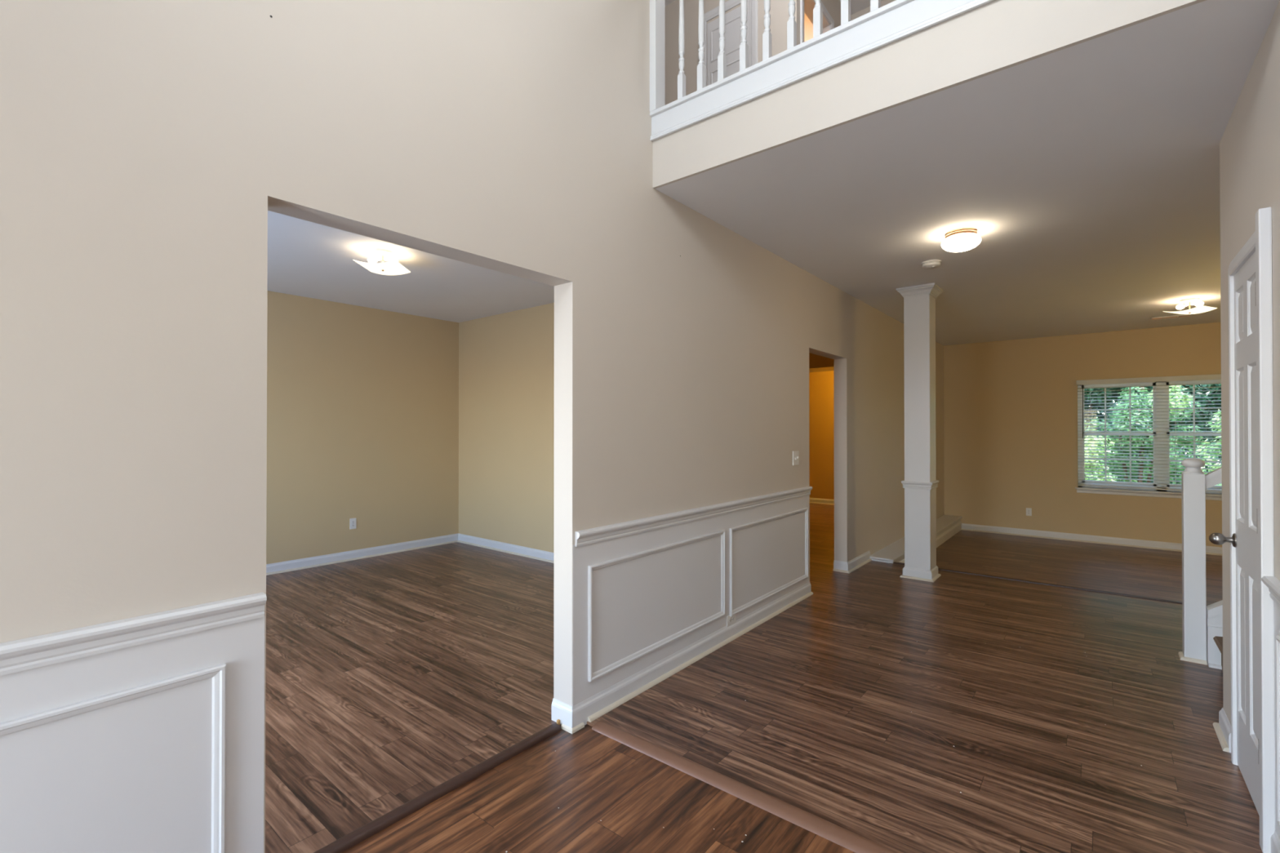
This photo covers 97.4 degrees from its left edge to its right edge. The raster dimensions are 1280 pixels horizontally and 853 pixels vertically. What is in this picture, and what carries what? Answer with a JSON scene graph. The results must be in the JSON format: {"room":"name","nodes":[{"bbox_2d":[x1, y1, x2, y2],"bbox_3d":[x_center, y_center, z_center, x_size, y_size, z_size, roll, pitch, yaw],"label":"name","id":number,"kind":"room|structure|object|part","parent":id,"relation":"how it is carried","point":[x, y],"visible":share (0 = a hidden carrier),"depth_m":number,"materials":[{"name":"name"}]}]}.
{"room":"entrance hall","nodes":[
{"label":"entrance hall","id":0,"kind":"room"},
{"bbox_2d":[266,290,458,564],"bbox_3d":[-3.972,0.117,5.239,0.120,2.910,5.340,0,0,39],"label":"wall","id":1,"kind":"structure","parent":0,"point":[362,402],"depth_m":6.19,"materials":[{"name":"beige paint"}]},
{"bbox_2d":[349,518,356,528],"bbox_3d":[-3.139,1.063,6.154,0.008,0.115,0.070,0,0,39],"label":"wall outlet","id":2,"kind":"object","parent":1,"relation":"attached to","point":[353,522],"visible":1,"depth_m":6.15,"materials":[{"name":"white plastic"}]},
{"bbox_2d":[266,533,458,575],"bbox_3d":[-3.913,1.401,5.183,0.032,0.102,5.100,0,0,39],"label":"baseboard","id":3,"kind":"structure","parent":1,"relation":"attached to","point":[317,561],"depth_m":6.17,"materials":[{"name":"paint"}]},
{"bbox_2d":[267,210,554,322],"bbox_3d":[-2.279,-1.371,3.867,4.250,0.050,5.100,0,0,39],"label":"ceiling","id":4,"kind":"structure","parent":0,"point":[306,259],"depth_m":5.12,"materials":[{"name":"paint"}]},
{"bbox_2d":[352,248,410,275],"bbox_3d":[-1.980,-1.270,4.333,0.310,0.147,0.310,0,0,-3],"label":"ceiling light","id":5,"kind":"object","parent":4,"relation":"attached to","point":[393,267],"visible":1,"depth_m":4.31,"materials":[{"name":"white glass"}]},
{"bbox_3d":[-2.058,-1.282,4.329,0.072,0.054,0.054,0,0,-3],"label":"bulb","id":6,"kind":"part","parent":5,"relation":"part of","materials":[{"name":"white glass"}]},
{"bbox_2d":[376,256,382,261],"bbox_3d":[-2.009,-1.294,4.332,0.041,0.036,0.028,0,0,-3],"label":"socket","id":7,"kind":"object","parent":5,"relation":"attached to","point":[379,258],"depth_m":4.32,"materials":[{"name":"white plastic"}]},
{"bbox_3d":[-1.980,-1.223,4.332,0.310,0.030,0.310,0,0,-3],"label":"lamp shade","id":8,"kind":"part","parent":5,"relation":"part of","materials":[{"name":"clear glass"}]},
{"bbox_3d":[-1.902,-1.282,4.337,0.072,0.054,0.054,0,0,-3],"label":"bulb","id":9,"kind":"part","parent":5,"relation":"part of","materials":[{"name":"white glass"}]},
{"bbox_2d":[0,0,944,852],"bbox_3d":[0.861,-1.184,4.228,0.160,5.860,13.030,0,0,39],"label":"wall","id":10,"kind":"structure","parent":0,"point":[147,147],"depth_m":1.83,"materials":[{"name":"paint"}]},
{"bbox_2d":[0,592,266,852],"bbox_3d":[-2.156,0.957,0.412,0.030,0.932,3.281,0,0,39],"label":"wainscot","id":11,"kind":"structure","parent":10,"relation":"attached to","point":[143,734],"depth_m":1.47,"materials":[{"name":"paint"}]},
{"bbox_3d":[-1.661,0.959,1.027,0.016,0.565,1.502,0,0,39],"label":"panel moulding","id":12,"kind":"part","parent":11,"relation":"part of","materials":[{"name":"paint"}]},
{"bbox_3d":[-2.156,0.526,0.414,0.030,0.072,3.273,0,0,39],"label":"chair rail","id":13,"kind":"part","parent":11,"relation":"part of","materials":[{"name":"paint"}]},
{"bbox_2d":[551,582,813,733],"bbox_3d":[0.528,1.398,3.803,0.164,0.114,2.870,0,0,39],"label":"baseboard","id":14,"kind":"structure","parent":10,"relation":"attached to","point":[574,718],"depth_m":3.21,"materials":[{"name":"paint"}]},
{"bbox_3d":[-0.324,1.439,2.705,0.078,0.020,0.083,0,0,39],"label":"shoe moulding","id":15,"kind":"part","parent":14,"relation":"part of","materials":[{"name":"paint"}]},
{"bbox_2d":[573,486,812,706],"bbox_3d":[0.586,0.977,3.774,0.030,0.932,2.832,0,0,39],"label":"wainscot","id":16,"kind":"structure","parent":10,"relation":"attached to","point":[646,590],"depth_m":3.33,"materials":[{"name":"paint"}]},
{"bbox_3d":[0.158,0.971,3.257,0.016,0.567,1.287,0,0,39],"label":"panel moulding","id":17,"kind":"part","parent":16,"relation":"part of","materials":[{"name":"paint"}]},
{"bbox_3d":[0.590,0.547,3.782,0.030,0.072,2.816,0,0,39],"label":"chair rail","id":18,"kind":"part","parent":16,"relation":"part of","materials":[{"name":"paint"}]},
{"bbox_2d":[726,614,735,626],"bbox_3d":[0.624,1.315,3.832,0.008,0.070,0.115,0,0,39],"label":"wall outlet","id":19,"kind":"object","parent":16,"relation":"attached to","point":[731,620],"visible":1,"depth_m":3.82,"materials":[{"name":"white plastic"}]},
{"bbox_3d":[1.025,0.993,4.321,0.016,0.597,1.302,0,0,39],"label":"panel moulding","id":20,"kind":"part","parent":16,"relation":"part of","materials":[{"name":"paint"}]},
{"bbox_2d":[792,450,799,465],"bbox_3d":[1.296,0.262,4.658,0.018,0.116,0.116,0,0,39],"label":"light switch","id":21,"kind":"object","parent":10,"relation":"attached to","point":[795,454],"visible":1,"depth_m":4.65,"materials":[{"name":"white plastic"}]},
{"bbox_2d":[800,0,834,44],"bbox_3d":[1.535,-2.735,5.017,0.138,2.132,0.744,0,0,39],"label":"door frame","id":22,"kind":"structure","parent":10,"relation":"attached to","point":[806,6],"depth_m":5.04,"materials":[{"name":"paint"}]},
{"bbox_2d":[832,551,871,573],"bbox_3d":[2.239,1.405,5.901,0.164,0.102,0.732,0,0,39],"label":"baseboard","id":23,"kind":"structure","parent":10,"relation":"attached to","point":[861,560],"depth_m":5.69,"materials":[{"name":"paint"}]},
{"bbox_3d":[2.239,1.447,5.900,0.164,0.019,0.732,0,0,39],"label":"shoe moulding","id":24,"kind":"part","parent":23,"relation":"part of","materials":[{"name":"paint"}]},
{"bbox_2d":[458,302,554,552],"bbox_3d":[-0.629,0.121,5.881,4.250,2.910,0.120,0,0,39],"label":"wall","id":25,"kind":"structure","parent":0,"point":[506,360],"depth_m":6.54,"materials":[{"name":"beige paint"}]},
{"bbox_2d":[457,533,554,563],"bbox_3d":[-0.677,1.405,5.814,4.250,0.102,0.032,0,0,39],"label":"baseboard","id":26,"kind":"structure","parent":25,"relation":"attached to","point":[534,553],"depth_m":6.51,"materials":[{"name":"paint"}]},
{"bbox_2d":[665,0,782,104],"bbox_3d":[0.401,-2.887,5.446,2.160,2.440,0.120,0,0,39],"label":"wall","id":27,"kind":"structure","parent":0,"point":[691,55],"depth_m":5.31,"materials":[{"name":"paint"}]},
{"bbox_2d":[706,6,742,85],"bbox_3d":[0.791,-2.689,5.048,0.425,2.040,0.048,0,0,39],"label":"door","id":28,"kind":"structure","parent":27,"relation":"in","point":[732,35],"depth_m":5.05,"materials":[{"name":"paint"}]},
{"bbox_2d":[698,0,757,86],"bbox_3d":[0.783,-2.743,5.045,0.597,2.148,0.018,0,0,39],"label":"door frame","id":29,"kind":"structure","parent":27,"relation":"attached to","point":[752,5],"depth_m":4.91,"materials":[{"name":"paint"}]},
{"bbox_2d":[265,502,1262,852],"bbox_3d":[1.178,1.507,4.386,8.930,0.120,13.700,0,0,39],"label":"floor","id":30,"kind":"structure","parent":0,"point":[848,707],"depth_m":2.72,"materials":[{"name":"brown wood"}]},
{"bbox_2d":[313,723,560,852],"bbox_3d":[-0.792,1.434,2.215,0.054,0.022,1.245,0,0,39],"label":"transition strip","id":31,"kind":"object","parent":30,"relation":"on","point":[356,837],"visible":1,"depth_m":2.18,"materials":[{"name":"brown wood"}]},
{"bbox_2d":[591,720,897,852],"bbox_3d":[0.696,1.434,1.978,2.337,0.020,0.070,0,0,39],"label":"transition strip","id":32,"kind":"object","parent":30,"relation":"on","point":[847,839],"visible":1,"depth_m":2.19,"materials":[{"name":"brown wood"}]},
{"bbox_2d":[896,282,942,582],"bbox_3d":[2.721,0.059,5.465,0.338,2.789,0.362,0,0,39],"label":"column","id":33,"kind":"structure","parent":30,"relation":"on","point":[920,483],"depth_m":5.37,"materials":[{"name":"paint"}]},
{"bbox_3d":[2.721,-1.292,5.473,0.338,0.086,0.362,0,0,39],"label":"crown","id":34,"kind":"part","parent":33,"relation":"part of","materials":[{"name":"paint"}]},
{"bbox_3d":[2.721,1.444,5.456,0.294,0.018,0.318,0,0,39],"label":"shoe moulding","id":35,"kind":"part","parent":33,"relation":"part of","materials":[{"name":"paint"}]},
{"bbox_3d":[2.721,0.560,5.462,0.274,0.070,0.298,0,0,39],"label":"chair rail","id":36,"kind":"part","parent":33,"relation":"part of","materials":[{"name":"paint"}]},
{"bbox_2d":[893,561,1182,604],"bbox_3d":[4.382,1.454,4.652,4.300,0.032,0.066,0,0,39],"label":"step nosing","id":37,"kind":"structure","parent":30,"relation":"attached to","point":[895,562],"depth_m":5.09,"materials":[{"name":"brown wood"}]},
{"bbox_2d":[1206,600,1222,671],"bbox_3d":[3.880,0.575,2.455,1.895,1.720,1.055,0,0,39],"label":"staircase","id":38,"kind":"structure","parent":30,"relation":"on","point":[1215,611],"depth_m":3.37,"materials":[{"name":"wood"}]},
{"bbox_2d":[1177,457,1222,665],"bbox_3d":[4.155,0.185,2.891,2.016,2.506,0.122,0,0,39],"label":"stair railing","id":39,"kind":"object","parent":38,"relation":"attached to","point":[1194,483],"visible":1,"depth_m":3.45,"materials":[{"name":"paint"}]},
{"bbox_3d":[3.418,1.432,3.481,0.118,0.019,0.118,0,0,39],"label":"shoe moulding","id":40,"kind":"part","parent":39,"relation":"part of","materials":[{"name":"paint"}]},
{"bbox_3d":[3.432,0.866,3.486,0.098,1.150,0.098,0,0,39],"label":"post","id":41,"kind":"part","parent":39,"relation":"part of","materials":[{"name":"paint"}]},
{"bbox_3d":[4.205,-0.341,2.863,1.899,1.456,0.060,0,0,39],"label":"handrail","id":42,"kind":"part","parent":39,"relation":"part of","materials":[{"name":"paint"}]},
{"bbox_2d":[665,0,882,41],"bbox_3d":[0.480,-4.169,1.879,7.000,0.080,9.120,0,0,39],"label":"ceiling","id":43,"kind":"structure","parent":0,"point":[856,6],"depth_m":5.55,"materials":[{"name":"paint"}]},
{"bbox_2d":[808,352,833,372],"bbox_3d":[2.753,-1.135,9.775,3.920,0.350,0.620,0,0,39],"label":"ceiling","id":44,"kind":"structure","parent":0,"point":[817,363],"depth_m":9.25,"materials":[{"name":"beige paint"}]},
{"bbox_2d":[808,370,834,499],"bbox_3d":[3.607,0.151,10.814,3.920,2.910,0.120,0,0,39],"label":"wall","id":45,"kind":"structure","parent":0,"point":[821,406],"depth_m":10.82,"materials":[{"name":"paint"}]},
{"bbox_2d":[809,497,834,505],"bbox_3d":[3.559,1.435,10.747,3.920,0.102,0.032,0,0,39],"label":"baseboard","id":46,"kind":"structure","parent":45,"relation":"attached to","point":[815,500],"depth_m":10.80,"materials":[{"name":"paint"}]},
{"bbox_3d":[3.554,1.476,10.742,3.920,0.019,0.019,0,0,39],"label":"shoe moulding","id":47,"kind":"part","parent":46,"relation":"part of","materials":[{"name":"paint"}]},
{"bbox_2d":[850,0,895,20],"bbox_3d":[3.832,-2.894,4.274,4.640,2.440,0.120,0,0,39],"label":"wall","id":48,"kind":"structure","parent":0,"point":[883,2],"depth_m":5.53,"materials":[{"name":"paint"}]},
{"bbox_2d":[653,0,1206,188],"bbox_3d":[1.009,-1.490,2.432,2.402,0.270,0.020,0,0,39],"label":"wall","id":49,"kind":"structure","parent":0,"point":[995,36],"depth_m":2.35,"materials":[{"name":"paint"}]},
{"bbox_2d":[649,0,995,141],"bbox_3d":[1.025,-2.150,2.455,2.402,1.070,0.130,0,0,39],"label":"balcony railing","id":50,"kind":"object","parent":49,"relation":"on","point":[897,20],"visible":1,"depth_m":2.73,"materials":[{"name":"paint"}]},
{"bbox_3d":[0.098,-2.224,3.185,0.043,0.913,0.090,0,0,39],"label":"half post","id":51,"kind":"part","parent":50,"relation":"part of","materials":[{"name":"paint"}]},
{"bbox_3d":[1.025,-1.761,2.453,2.402,0.022,0.130,0,0,39],"label":"shoe rail","id":52,"kind":"part","parent":50,"relation":"part of","materials":[{"name":"paint"}]},
{"bbox_2d":[654,0,1279,345],"bbox_3d":[4.312,-1.366,4.702,4.650,0.050,7.675,0,0,39],"label":"ceiling","id":53,"kind":"structure","parent":0,"point":[1086,174],"depth_m":3.20,"materials":[{"name":"paint"}]},
{"bbox_2d":[920,259,941,269],"bbox_3d":[2.381,-1.319,4.596,0.148,0.046,0.148,0,0,39],"label":"smoke detector","id":54,"kind":"object","parent":53,"relation":"attached to","point":[932,264],"visible":1,"depth_m":4.55,"materials":[{"name":"white plastic"}]},
{"bbox_3d":[2.381,-1.336,4.596,0.148,0.011,0.148,0,0,39],"label":"mounting plate","id":55,"kind":"part","parent":54,"relation":"part of","materials":[{"name":"white plastic"}]},
{"bbox_2d":[941,226,981,252],"bbox_3d":[2.224,-1.283,3.898,0.242,0.126,0.242,0,0,39],"label":"ceiling light","id":56,"kind":"object","parent":53,"relation":"attached to","point":[961,239],"visible":1,"depth_m":3.83,"materials":[{"name":"white glass"}]},
{"bbox_2d":[1149,314,1193,319],"bbox_3d":[6.430,-1.324,6.816,0.380,0.008,0.150,0,0,39],"label":"ceiling vent","id":57,"kind":"object","parent":53,"relation":"in","point":[1184,315],"visible":0.98,"depth_m":6.80,"materials":[{"name":"white plastic"}]},
{"bbox_2d":[1163,297,1217,314],"bbox_3d":[5.773,-1.260,5.907,0.310,0.147,0.310,0,0,-23],"label":"ceiling light","id":58,"kind":"object","parent":53,"relation":"attached to","point":[1201,308],"visible":1,"depth_m":5.87,"materials":[{"name":"white glass"}]},
{"bbox_3d":[5.742,-1.272,5.979,0.054,0.054,0.072,0,0,-23],"label":"bulb","id":59,"kind":"part","parent":58,"relation":"part of","materials":[{"name":"white glass"}]},
{"bbox_3d":[5.773,-1.213,5.907,0.310,0.030,0.310,0,0,-23],"label":"lamp shade","id":60,"kind":"part","parent":58,"relation":"part of","materials":[{"name":"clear glass"}]},
{"bbox_3d":[5.803,-1.272,5.835,0.054,0.054,0.072,0,0,-23],"label":"bulb","id":61,"kind":"part","parent":58,"relation":"part of","materials":[{"name":"white glass"}]},
{"bbox_2d":[936,529,1222,605],"bbox_3d":[5.485,1.678,6.201,4.550,0.100,3.840,0,0,39],"label":"floor","id":62,"kind":"structure","parent":0,"point":[1126,570],"depth_m":6.65,"materials":[{"name":"brown wood"}]},
{"bbox_2d":[870,515,962,563],"bbox_3d":[3.814,1.529,7.547,0.259,0.214,3.868,0,0,39],"label":"ledge","id":63,"kind":"object","parent":62,"relation":"on","point":[947,526],"visible":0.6,"depth_m":7.63,"materials":[{"name":"paint"}]},
{"bbox_3d":[3.913,1.571,7.490,0.014,0.130,3.830,0,0,39],"label":"skirting","id":64,"kind":"part","parent":63,"relation":"part of","materials":[{"name":"paint"}]},
{"bbox_2d":[943,322,1222,546],"bbox_3d":[6.778,0.222,7.717,4.650,3.090,0.130,0,0,39],"label":"wall","id":65,"kind":"structure","parent":0,"point":[1011,406],"depth_m":8.29,"materials":[{"name":"beige paint"}]},
{"bbox_2d":[1026,507,1031,515],"bbox_3d":[5.812,1.276,8.409,0.070,0.115,0.008,0,0,39],"label":"wall outlet","id":66,"kind":"object","parent":65,"relation":"attached to","point":[1028,511],"visible":1,"depth_m":8.40,"materials":[{"name":"white plastic"}]},
{"bbox_2d":[961,523,1222,555],"bbox_3d":[6.785,1.585,7.598,4.300,0.102,0.032,0,0,39],"label":"baseboard","id":67,"kind":"structure","parent":65,"relation":"attached to","point":[1212,550],"depth_m":7.97,"materials":[{"name":"paint"}]},
{"bbox_2d":[1075,379,1222,500],"bbox_3d":[6.980,0.154,7.517,1.845,1.577,0.165,0,0,39],"label":"window","id":68,"kind":"structure","parent":65,"relation":"in","point":[1096,490],"depth_m":7.58,"materials":[{"name":"plastic"}]},
{"bbox_3d":[6.671,-0.234,7.856,0.790,0.715,0.022,0,0,39],"label":"sash","id":69,"kind":"part","parent":68,"relation":"part of","materials":[{"name":"plastic"}]},
{"bbox_3d":[6.659,0.453,7.838,0.790,0.740,0.022,0,0,39],"label":"sash","id":70,"kind":"part","parent":68,"relation":"part of","materials":[{"name":"plastic"}]},
{"bbox_2d":[1084,435,1153,481],"bbox_3d":[6.659,0.453,7.838,0.750,0.660,0.010,0,0,39],"label":"grille","id":71,"kind":"object","parent":68,"relation":"attached to","point":[1104,436],"depth_m":7.91,"materials":[{"name":"plastic"}]},
{"bbox_2d":[1088,386,1152,431],"bbox_3d":[6.671,-0.234,7.856,0.750,0.635,0.010,0,0,39],"label":"grille","id":72,"kind":"object","parent":68,"relation":"attached to","point":[1130,416],"depth_m":7.86,"materials":[{"name":"plastic"}]},
{"bbox_3d":[6.964,0.904,7.493,1.845,0.077,0.115,0,0,39],"label":"sill","id":73,"kind":"part","parent":68,"relation":"part of","materials":[{"name":"paint"}]},
{"bbox_2d":[1075,373,1222,493],"bbox_3d":[6.936,0.091,7.455,1.815,1.500,0.073,0,0,39],"label":"window blind","id":74,"kind":"object","parent":68,"relation":"attached to","point":[1218,376],"visible":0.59,"depth_m":7.53,"materials":[{"name":"white plastic"}]},
{"bbox_3d":[6.939,0.832,7.455,1.791,0.018,0.050,0,0,39],"label":"rail","id":75,"kind":"part","parent":74,"relation":"part of","materials":[{"name":"white plastic"}]},
{"bbox_3d":[7.366,-0.238,7.289,0.805,0.715,0.022,0,0,39],"label":"sash","id":76,"kind":"part","parent":68,"relation":"part of","materials":[{"name":"plastic"}]},
{"bbox_3d":[7.355,0.449,7.271,0.805,0.740,0.022,0,0,39],"label":"sash","id":77,"kind":"part","parent":68,"relation":"part of","materials":[{"name":"plastic"}]},
{"bbox_2d":[1168,384,1221,432],"bbox_3d":[7.366,-0.238,7.289,0.765,0.635,0.010,0,0,39],"label":"grille","id":78,"kind":"object","parent":68,"relation":"attached to","point":[1193,385],"depth_m":7.37,"materials":[{"name":"plastic"}]},
{"bbox_2d":[1169,435,1222,462],"bbox_3d":[7.355,0.449,7.271,0.765,0.660,0.010,0,0,39],"label":"grille","id":79,"kind":"object","parent":68,"relation":"attached to","point":[1193,436],"depth_m":7.35,"materials":[{"name":"plastic"}]},
{"bbox_2d":[1219,0,1279,724],"bbox_3d":[1.536,-1.303,-0.523,2.148,5.680,6.520,0,0,39],"label":"wall","id":80,"kind":"structure","parent":0,"point":[1250,142],"depth_m":2.15,"materials":[{"name":"paint"}]},
{"bbox_2d":[1213,707,1231,752],"bbox_3d":[2.876,1.384,2.432,0.532,0.102,0.287,0,0,39],"label":"baseboard","id":81,"kind":"structure","parent":80,"relation":"attached to","point":[1223,729],"depth_m":2.56,"materials":[{"name":"paint"}]},
{"bbox_3d":[2.876,1.425,2.432,0.532,0.019,0.287,0,0,39],"label":"shoe moulding","id":82,"kind":"part","parent":81,"relation":"part of","materials":[{"name":"paint"}]},
{"bbox_2d":[1208,251,1259,816],"bbox_3d":[2.352,0.362,2.209,0.116,2.118,0.611,0,0,39],"label":"door","id":83,"kind":"structure","parent":80,"relation":"in","point":[1244,539],"depth_m":2.21,"materials":[{"name":"paint"}]},
{"bbox_3d":[2.493,0.483,2.409,0.080,0.059,0.059,0,0,39],"label":"knob","id":84,"kind":"part","parent":83,"relation":"part of","materials":[{"name":"silver metal"}]},
{"bbox_2d":[1227,207,1275,852],"bbox_3d":[2.372,0.355,2.136,0.131,2.180,0.732,0,0,39],"label":"door frame","id":85,"kind":"structure","parent":80,"relation":"attached to","point":[1260,242],"depth_m":1.89,"materials":[{"name":"paint"}]},
{"bbox_2d":[1261,576,1279,839],"bbox_3d":[0.373,0.953,-0.239,0.030,0.932,5.470,0,0,39],"label":"wainscot","id":86,"kind":"structure","parent":80,"relation":"attached to","point":[1272,583],"depth_m":1.79,"materials":[{"name":"paint"}]},
{"bbox_3d":[0.375,0.523,-0.235,0.030,0.072,5.466,0,0,39],"label":"chair rail","id":87,"kind":"part","parent":86,"relation":"part of","materials":[{"name":"paint"}]},
{"bbox_3d":[1.610,0.959,1.269,0.016,0.627,1.370,0,0,39],"label":"panel moulding","id":88,"kind":"part","parent":86,"relation":"part of","materials":[{"name":"paint"}]},
{"bbox_2d":[1271,830,1279,852],"bbox_3d":[0.373,1.380,-0.241,0.032,0.102,5.470,0,0,39],"label":"baseboard","id":89,"kind":"structure","parent":80,"relation":"attached to","point":[1275,841],"depth_m":1.84,"materials":[{"name":"paint"}]},
{"label":"outside","id":90,"kind":"structure","parent":0,"visible":0},
{"bbox_2d":[1086,469,1222,485],"bbox_3d":[15.927,2.364,19.515,50.000,0.150,29.600,0,0,39],"label":"ground","id":91,"kind":"structure","parent":90,"point":[1109,473],"depth_m":26.33,"materials":[{"name":"green plant"}]},
{"bbox_2d":[1084,435,1116,481],"bbox_3d":[7.827,1.175,10.281,1.558,2.123,1.356,0,0,2],"label":"leafy shrub","id":92,"kind":"object","parent":91,"relation":"on","point":[1086,442],"visible":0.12,"depth_m":10.09,"materials":[{"name":"green plant"}]},
{"bbox_2d":[1084,386,1136,436],"bbox_3d":[15.259,-2.698,19.859,5.202,9.985,4.545,0,0,-45],"label":"evergreen tree","id":93,"kind":"object","parent":91,"relation":"on","point":[1099,390],"visible":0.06,"depth_m":18.53,"materials":[{"name":"green plant"}]},
{"bbox_2d":[1093,386,1152,427],"bbox_3d":[20.742,-4.190,23.382,5.876,13.012,5.251,0,0,-6],"label":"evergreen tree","id":94,"kind":"object","parent":91,"relation":"on","point":[1148,387],"visible":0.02,"depth_m":23.10,"materials":[{"name":"green plant"}]},
{"bbox_2d":[1084,386,1213,484],"bbox_3d":[10.253,0.667,11.597,2.212,3.155,1.873,0,0,39],"label":"tree","id":95,"kind":"object","parent":91,"relation":"on","point":[1131,388],"visible":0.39,"depth_m":11.50,"materials":[{"name":"green plant"}]},
{"bbox_2d":[1084,383,1222,484],"bbox_3d":[14.289,-1.571,15.575,3.832,7.679,4.448,0,0,22],"label":"evergreen tree","id":96,"kind":"object","parent":91,"relation":"on","point":[1219,385],"visible":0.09,"depth_m":14.51,"materials":[{"name":"green plant"}]},
{"bbox_2d":[1147,385,1222,471],"bbox_3d":[10.072,0.243,8.890,2.653,3.970,2.328,0,0,7],"label":"leafy shrub","id":97,"kind":"object","parent":91,"relation":"on","point":[1176,386],"visible":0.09,"depth_m":9.58,"materials":[{"name":"green plant"}]},
{"bbox_2d":[1187,409,1221,457],"bbox_3d":[20.034,-2.782,17.860,4.384,10.118,4.731,0,0,39],"label":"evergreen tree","id":98,"kind":"object","parent":91,"relation":"on","point":[1220,410],"visible":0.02,"depth_m":17.95,"materials":[{"name":"green plant"}]}
]}

